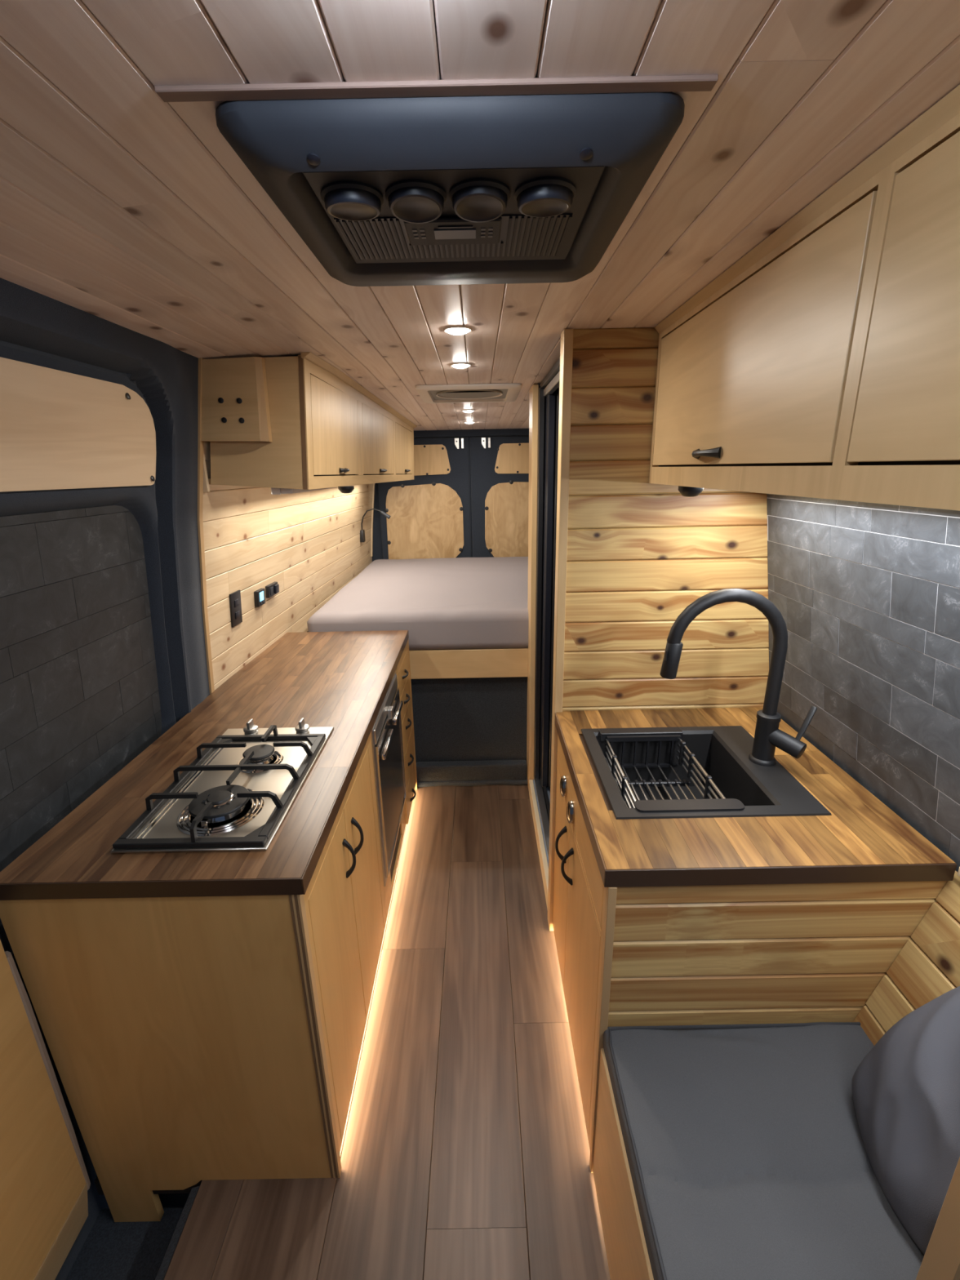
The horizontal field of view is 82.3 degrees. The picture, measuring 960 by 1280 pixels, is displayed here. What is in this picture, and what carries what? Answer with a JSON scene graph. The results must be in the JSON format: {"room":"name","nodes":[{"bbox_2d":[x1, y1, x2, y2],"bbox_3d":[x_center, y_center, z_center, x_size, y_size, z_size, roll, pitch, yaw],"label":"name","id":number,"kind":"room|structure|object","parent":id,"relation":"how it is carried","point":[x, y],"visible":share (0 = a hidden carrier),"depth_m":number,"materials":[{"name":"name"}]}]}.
{"room":"vehicle interior","nodes":[
{"label":"vehicle interior","id":0,"kind":"room"},
{"bbox_2d":[65,1186,199,1279],"bbox_3d":[-0.854,1.651,0.685,0.348,0.197,1.530,-1,17,0],"label":"step","id":1,"kind":"structure","parent":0,"point":[111,1250],"depth_m":1.35,"materials":[{"name":"black plastic"}]},
{"bbox_2d":[202,441,373,689],"bbox_3d":[-0.899,-0.575,3.226,0.190,1.530,2.798,-1,17,2],"label":"wall","id":2,"kind":"structure","parent":0,"point":[308,543],"depth_m":2.48,"materials":[{"name":"beige wood"}]},
{"bbox_2d":[0,277,209,1279],"bbox_3d":[-0.982,0.588,0.687,0.332,2.330,2.770,-1,17,0],"label":"door","id":3,"kind":"structure","parent":2,"relation":"in","point":[103,646],"depth_m":1.29,"materials":[{"name":"black metal"}]},
{"bbox_2d":[4,951,90,1190],"bbox_3d":[-0.964,0.984,1.221,0.033,0.715,0.033,6,19,21],"label":"trim","id":4,"kind":"structure","parent":3,"relation":"attached to","point":[26,1002],"depth_m":1.20,"materials":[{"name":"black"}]},
{"bbox_2d":[197,357,214,693],"bbox_3d":[-0.927,-0.337,1.849,0.176,1.110,0.023,-1,17,0],"label":"trim","id":5,"kind":"structure","parent":2,"relation":"attached to","point":[200,446],"depth_m":1.85,"materials":[{"name":"brown wood"}]},
{"bbox_2d":[229,590,242,627],"bbox_3d":[-0.958,-0.123,2.157,0.018,0.132,0.084,-1,17,2],"label":"wall socket","id":6,"kind":"object","parent":2,"relation":"attached to","point":[235,604],"visible":1,"depth_m":2.15,"materials":[{"name":"black plastic"}]},
{"bbox_2d":[234,599,239,607],"bbox_3d":[-0.952,-0.144,2.150,0.003,0.028,0.034,4,17,0],"label":"outlet","id":7,"kind":"object","parent":6,"relation":"attached to","point":[237,602],"depth_m":2.15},
{"bbox_2d":[235,610,239,619],"bbox_3d":[-0.955,-0.098,2.165,0.003,0.028,0.034,4,17,0],"label":"outlet","id":8,"kind":"object","parent":6,"relation":"attached to","point":[237,614],"depth_m":2.16,"materials":[{"name":"black plastic"}]},
{"bbox_2d":[200,356,272,442],"bbox_3d":[-0.785,-0.751,1.730,0.234,0.244,0.040,-1,17,0],"label":"box","id":9,"kind":"object","parent":2,"relation":"attached to","point":[235,407],"visible":0.99,"depth_m":1.72,"materials":[{"name":"brown wood"}]},
{"bbox_2d":[253,587,265,607],"bbox_3d":[-0.947,-0.183,2.364,0.026,0.069,0.076,-1,17,0],"label":"monitor","id":10,"kind":"object","parent":2,"relation":"attached to","point":[260,594],"visible":1,"depth_m":2.34,"materials":[{"name":"black plastic"}]},
{"bbox_2d":[265,581,279,598],"bbox_3d":[-0.939,-0.228,2.491,0.029,0.055,0.108,-1,17,2],"label":"switch panel","id":11,"kind":"object","parent":2,"relation":"attached to","point":[273,588],"visible":1,"depth_m":2.47,"materials":[{"name":"black plastic"}]},
{"bbox_2d":[203,354,413,491],"bbox_3d":[-0.692,-1.033,2.883,0.389,0.419,2.369,0,17,2],"label":"upper cabinet","id":12,"kind":"object","parent":2,"relation":"attached to","point":[326,433],"visible":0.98,"depth_m":1.85,"materials":[{"name":"brown wood"}]},
{"bbox_2d":[271,486,337,494],"bbox_3d":[-0.686,-0.832,2.911,0.077,0.026,2.140,-1,17,0],"label":"strip light","id":13,"kind":"object","parent":12,"relation":"attached to","point":[274,491],"visible":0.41,"depth_m":1.89,"materials":[{"name":"beige plastic"}]},
{"bbox_2d":[337,485,354,493],"bbox_3d":[-0.514,-0.577,2.112,0.059,0.026,0.059,-1,17,0],"label":"puck light","id":14,"kind":"object","parent":12,"relation":"attached to","point":[345,489],"visible":1,"depth_m":2.09,"materials":[{"name":"black plastic"}]},
{"bbox_2d":[360,508,391,542],"bbox_3d":[-0.782,-0.858,4.110,0.256,0.249,0.063,2,18,9],"label":"reading lamp","id":15,"kind":"object","parent":2,"relation":"attached to","point":[362,531],"visible":0.98,"depth_m":4.11,"materials":[{"name":"black plastic"}]},
{"bbox_2d":[408,648,528,679],"bbox_3d":[0.009,-0.157,3.744,1.955,0.154,1.880,-1,17,0],"label":"bed frame","id":16,"kind":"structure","parent":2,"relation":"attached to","point":[497,662],"depth_m":2.85,"materials":[{"name":"brown wood"}]},
{"bbox_2d":[306,556,528,650],"bbox_3d":[0.041,-0.314,3.647,1.855,0.214,1.812,-1,17,0],"label":"mattress","id":17,"kind":"object","parent":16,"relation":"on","point":[451,603],"visible":0.56,"depth_m":2.95,"materials":[{"name":"grey fabric"}]},
{"bbox_2d":[93,784,610,1279],"bbox_3d":[0.027,1.302,1.508,1.970,0.060,3.300,-1,17,0],"label":"floor","id":18,"kind":"structure","parent":0,"point":[464,1153],"depth_m":1.48,"materials":[{"name":"brown wood"}]},
{"bbox_2d":[0,733,386,1222],"bbox_3d":[-0.645,0.901,1.612,0.642,1.047,0.751,-1,17,0],"label":"base cabinet","id":19,"kind":"object","parent":18,"relation":"on","point":[190,1040],"visible":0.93,"depth_m":1.24,"materials":[{"name":"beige wood"}]},
{"bbox_2d":[0,630,408,900],"bbox_3d":[-0.665,0.235,1.917,0.626,0.038,1.740,-1,17,0],"label":"countertop","id":20,"kind":"structure","parent":19,"relation":"on","point":[341,681],"depth_m":1.40,"materials":[{"name":"brown wood"}]},
{"bbox_2d":[111,717,333,853],"bbox_3d":[-0.619,0.336,1.429,0.331,0.058,0.574,-1,17,0],"label":"gas hob","id":21,"kind":"object","parent":20,"relation":"in","point":[229,815],"depth_m":1.32,"materials":[{"name":"silver metal"}]},
{"bbox_2d":[369,733,405,919],"bbox_3d":[-0.402,0.607,2.221,0.088,0.857,0.583,-1,17,0],"label":"base cabinet","id":22,"kind":"object","parent":18,"relation":"on","point":[388,889],"visible":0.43,"depth_m":2.24,"materials":[{"name":"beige wood"}]},
{"bbox_2d":[370,670,406,886],"bbox_3d":[-0.637,0.516,2.192,0.622,0.647,0.571,-1,17,0],"label":"oven","id":23,"kind":"object","parent":22,"relation":"in","point":[386,735],"visible":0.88,"depth_m":2.09,"materials":[{"name":"black metal"}]},
{"bbox_2d":[395,640,417,824],"bbox_3d":[-0.645,0.465,2.690,0.636,0.857,0.397,-1,17,0],"label":"base cabinet","id":24,"kind":"object","parent":18,"relation":"on","point":[403,668],"visible":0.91,"depth_m":2.65,"materials":[{"name":"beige wood"}]},
{"bbox_2d":[410,676,527,762],"bbox_3d":[0.020,0.478,3.007,1.955,0.618,0.025,-1,17,0],"label":"panel","id":25,"kind":"object","parent":18,"relation":"on","point":[468,718],"visible":0.14,"depth_m":2.98,"materials":[{"name":"grey carpet"}]},
{"bbox_2d":[416,760,526,784],"bbox_3d":[-0.049,0.731,3.040,0.612,0.118,0.057,-1,17,0],"label":"step","id":26,"kind":"structure","parent":18,"relation":"on","point":[514,770],"depth_m":3.01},
{"bbox_2d":[417,779,527,786],"bbox_3d":[-0.042,0.786,3.020,0.601,0.027,0.040,-1,17,0],"label":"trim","id":27,"kind":"structure","parent":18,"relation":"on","point":[510,782],"depth_m":3.01,"materials":[{"name":"black metal"}]},
{"bbox_2d":[528,779,550,909],"bbox_3d":[0.631,0.896,2.526,0.738,0.085,0.870,-1,17,0],"label":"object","id":28,"kind":"object","parent":18,"relation":"on","point":[542,850],"visible":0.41,"depth_m":2.49,"materials":[{"name":"brown wood"}]},
{"bbox_2d":[533,779,550,866],"bbox_3d":[0.641,0.898,2.526,0.718,0.080,0.870,-1,17,0],"label":"tray","id":29,"kind":"object","parent":28,"relation":"on","point":[540,832],"depth_m":2.54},
{"bbox_2d":[533,357,559,857],"bbox_3d":[0.367,-0.054,2.229,0.195,1.915,0.873,-1,17,0],"label":"shower door","id":30,"kind":"structure","parent":28,"relation":"on","point":[548,420],"depth_m":2.50,"materials":[{"name":"black plastic"}]},
{"bbox_2d":[592,1048,653,1279],"bbox_3d":[0.567,1.277,0.723,0.597,0.413,1.212,-1,17,0],"label":"bench","id":31,"kind":"object","parent":18,"relation":"on","point":[626,1250],"visible":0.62,"depth_m":1.11,"materials":[{"name":"brown wood"}]},
{"bbox_2d":[602,1022,924,1279],"bbox_3d":[0.562,1.047,0.676,0.574,0.060,1.161,-1,17,0],"label":"bench cushion","id":32,"kind":"object","parent":31,"relation":"on","point":[748,1159],"visible":0.88,"depth_m":0.99,"materials":[{"name":"grey fabric"}]},
{"bbox_2d":[851,986,959,1254],"bbox_3d":[0.780,0.770,0.886,0.221,0.378,0.317,-1,17,0],"label":"pillow","id":33,"kind":"object","parent":32,"relation":"on","point":[906,1089],"visible":0.94,"depth_m":0.91,"materials":[{"name":"grey fabric"}]},
{"bbox_2d":[915,1157,959,1279],"bbox_3d":[0.742,0.767,0.727,0.227,0.600,0.042,-1,17,0],"label":"board","id":34,"kind":"object","parent":31,"relation":"on","point":[941,1259],"visible":1,"depth_m":0.74,"materials":[{"name":"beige wood"}]},
{"bbox_2d":[552,733,955,1173],"bbox_3d":[0.617,0.788,1.579,0.770,0.857,0.740,-1,17,0],"label":"base cabinet","id":35,"kind":"object","parent":18,"relation":"on","point":[796,953],"visible":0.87,"depth_m":1.18,"materials":[{"name":"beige wood"}]},
{"bbox_2d":[555,706,956,887],"bbox_3d":[0.595,0.357,1.451,0.696,0.040,0.751,-1,17,0],"label":"countertop","id":36,"kind":"structure","parent":35,"relation":"on","point":[863,840],"depth_m":1.18,"materials":[{"name":"brown wood"}]},
{"bbox_2d":[581,725,831,819],"bbox_3d":[0.553,0.420,1.484,0.488,0.188,0.446,-1,17,0],"label":"sink","id":37,"kind":"object","parent":36,"relation":"in","point":[723,752],"visible":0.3,"depth_m":1.53,"materials":[{"name":"black"}]},
{"bbox_2d":[598,727,744,812],"bbox_3d":[0.485,0.377,1.472,0.252,0.109,0.415,-1,17,0],"label":"dish rack","id":38,"kind":"object","parent":37,"relation":"in","point":[642,734],"visible":0.81,"depth_m":1.53,"materials":[{"name":"black metal"}]},
{"bbox_2d":[659,588,817,766],"bbox_3d":[0.655,0.099,1.401,0.387,0.471,0.107,2,18,11],"label":"tap","id":39,"kind":"object","parent":36,"relation":"on","point":[767,735],"visible":1,"depth_m":1.38,"materials":[{"name":"black metal"}]},
{"bbox_2d":[372,418,528,561],"bbox_3d":[-0.012,-0.913,4.553,2.000,1.750,0.085,-1,17,0],"label":"wall","id":40,"kind":"structure","parent":0,"point":[377,538],"depth_m":4.30,"materials":[{"name":"black metal"}]},
{"bbox_2d":[370,483,374,556],"bbox_3d":[-0.852,-1.151,4.427,0.157,0.950,0.025,-1,17,0],"label":"trim","id":41,"kind":"structure","parent":40,"relation":"attached to","point":[373,491],"depth_m":4.47,"materials":[{"name":"brown wood"}]},
{"bbox_2d":[377,437,471,559],"bbox_3d":[-0.443,-0.916,4.516,0.738,1.395,0.044,-1,17,0],"label":"door","id":42,"kind":"structure","parent":40,"relation":"in","point":[430,513],"depth_m":4.45,"materials":[{"name":"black wood"}]},
{"bbox_2d":[454,438,463,448],"bbox_3d":[-0.162,-1.536,4.298,0.070,0.078,0.023,-1,17,0],"label":"bracket","id":43,"kind":"object","parent":42,"relation":"attached to","point":[456,440],"visible":1,"depth_m":4.29,"materials":[{"name":"silver metal"}]},
{"bbox_2d":[470,435,528,557],"bbox_3d":[0.360,-0.932,4.515,0.854,1.395,0.044,-1,17,0],"label":"door","id":44,"kind":"structure","parent":40,"relation":"in","point":[500,473],"depth_m":4.43,"materials":[{"name":"beige wood"}]},
{"bbox_2d":[481,437,490,448],"bbox_3d":[0.048,-1.540,4.298,0.070,0.078,0.023,-1,17,0],"label":"bracket","id":45,"kind":"object","parent":44,"relation":"attached to","point":[483,439],"visible":1,"depth_m":4.29,"materials":[{"name":"silver metal"}]},
{"bbox_2d":[0,0,959,430],"bbox_3d":[-0.015,-0.883,1.688,2.000,0.156,5.750,-1,17,0],"label":"ceiling","id":46,"kind":"structure","parent":0,"point":[121,204],"depth_m":0.63,"materials":[{"name":"brown wood"}]},
{"bbox_2d":[300,351,417,428],"bbox_3d":[-0.503,-1.206,2.829,0.031,0.070,2.357,-1,17,2],"label":"trim","id":47,"kind":"structure","parent":46,"relation":"attached to","point":[308,356],"depth_m":2.19,"materials":[{"name":"brown wood"}]},
{"bbox_2d":[154,74,719,102],"bbox_3d":[-0.042,-0.531,0.529,0.536,0.005,0.017,-1,17,0],"label":"trim","id":48,"kind":"structure","parent":46,"relation":"attached to","point":[691,82],"depth_m":0.53,"materials":[{"name":"brown wood"}]},
{"bbox_2d":[215,92,684,286],"bbox_3d":[-0.031,-0.579,0.774,0.482,0.055,0.480,-1,17,0],"label":"air conditioner","id":49,"kind":"object","parent":46,"relation":"attached to","point":[514,188],"visible":1,"depth_m":0.61,"materials":[{"name":"grey plastic"}]},
{"bbox_2d":[333,213,573,259],"bbox_3d":[-0.035,-0.571,0.781,0.310,0.002,0.143,-1,17,0],"label":"grille","id":50,"kind":"object","parent":49,"relation":"attached to","point":[385,236],"depth_m":0.77,"materials":[{"name":"black plastic"}]},
{"bbox_2d":[443,324,471,334],"bbox_3d":[-0.059,-0.818,1.457,0.076,0.014,0.076,-1,17,0],"label":"recessed light","id":51,"kind":"object","parent":46,"relation":"in","point":[454,330],"visible":1,"depth_m":1.44,"materials":[{"name":"beige plastic"}]},
{"bbox_2d":[449,362,471,368],"bbox_3d":[-0.068,-0.973,1.953,0.076,0.014,0.076,-1,17,0],"label":"recessed light","id":52,"kind":"object","parent":46,"relation":"in","point":[458,365],"visible":1,"depth_m":1.93,"materials":[{"name":"beige plastic"}]},
{"bbox_2d":[414,382,522,403],"bbox_3d":[-0.050,-1.145,2.562,0.462,0.026,0.465,-1,17,0],"label":"air vent","id":53,"kind":"object","parent":46,"relation":"attached to","point":[473,393],"visible":1,"depth_m":2.53,"materials":[{"name":"beige plastic"}]},
{"bbox_2d":[462,408,475,412],"bbox_3d":[-0.068,-1.320,3.170,0.076,0.014,0.076,-1,17,0],"label":"recessed light","id":54,"kind":"object","parent":46,"relation":"in","point":[471,410],"visible":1,"depth_m":3.15,"materials":[{"name":"beige plastic"}]},
{"bbox_2d":[464,421,475,423],"bbox_3d":[-0.072,-1.486,3.757,0.076,0.014,0.076,-1,17,0],"label":"recessed light","id":55,"kind":"object","parent":46,"relation":"in","point":[466,422],"visible":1,"depth_m":3.73,"materials":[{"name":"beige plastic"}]},
{"bbox_2d":[537,383,559,728],"bbox_3d":[0.626,-0.183,2.717,0.717,2.030,0.130,-1,17,0],"label":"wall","id":56,"kind":"structure","parent":0,"point":[557,390],"depth_m":2.37,"materials":[{"name":"wood"}]},
{"bbox_2d":[526,384,538,790],"bbox_3d":[0.256,-0.159,2.717,0.025,1.998,0.160,-1,17,0],"label":"trim","id":57,"kind":"structure","parent":56,"relation":"attached to","point":[534,390],"depth_m":2.62,"materials":[{"name":"brown wood"}]},
{"bbox_2d":[562,327,768,711],"bbox_3d":[0.627,0.097,1.790,0.723,2.050,0.047,-1,17,0],"label":"wall partition","id":58,"kind":"structure","parent":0,"point":[640,552],"depth_m":1.66,"materials":[{"name":"beige wood"}]},
{"bbox_2d":[547,328,573,930],"bbox_3d":[0.255,0.124,1.790,0.026,2.012,0.060,-1,17,0],"label":"trim","id":59,"kind":"structure","parent":58,"relation":"attached to","point":[566,335],"depth_m":1.65,"materials":[{"name":"brown wood"}]},
{"bbox_2d":[766,493,959,871],"bbox_3d":[0.935,0.072,1.966,0.197,2.180,5.700,-1,17,0],"label":"wall","id":60,"kind":"structure","parent":0,"point":[867,595],"depth_m":1.23,"materials":[{"name":"grey tile"}]},
{"bbox_2d":[648,112,959,511],"bbox_3d":[0.649,-0.352,0.601,0.379,0.392,1.951,-1,17,0],"label":"upper cabinet","id":61,"kind":"object","parent":60,"relation":"attached to","point":[828,367],"visible":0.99,"depth_m":0.74,"materials":[{"name":"brown wood"}]},
{"bbox_2d":[678,485,703,497],"bbox_3d":[0.525,-0.370,1.369,0.059,0.026,0.059,-1,17,0],"label":"puck light","id":62,"kind":"object","parent":61,"relation":"attached to","point":[687,491],"visible":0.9,"depth_m":1.35,"materials":[{"name":"black plastic"}]},
{"bbox_2d":[654,84,959,333],"bbox_3d":[0.483,-0.537,0.542,0.025,0.017,1.950,-1,17,0],"label":"trim","id":63,"kind":"structure","parent":61,"relation":"on","point":[948,106],"depth_m":0.73,"materials":[{"name":"brown wood"}]},
{"bbox_2d":[853,866,959,1045],"bbox_3d":[0.908,0.865,0.649,0.218,0.540,1.113,-1,17,0],"label":"wall","id":64,"kind":"structure","parent":0,"point":[927,967],"depth_m":1.12,"materials":[{"name":"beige wood"}]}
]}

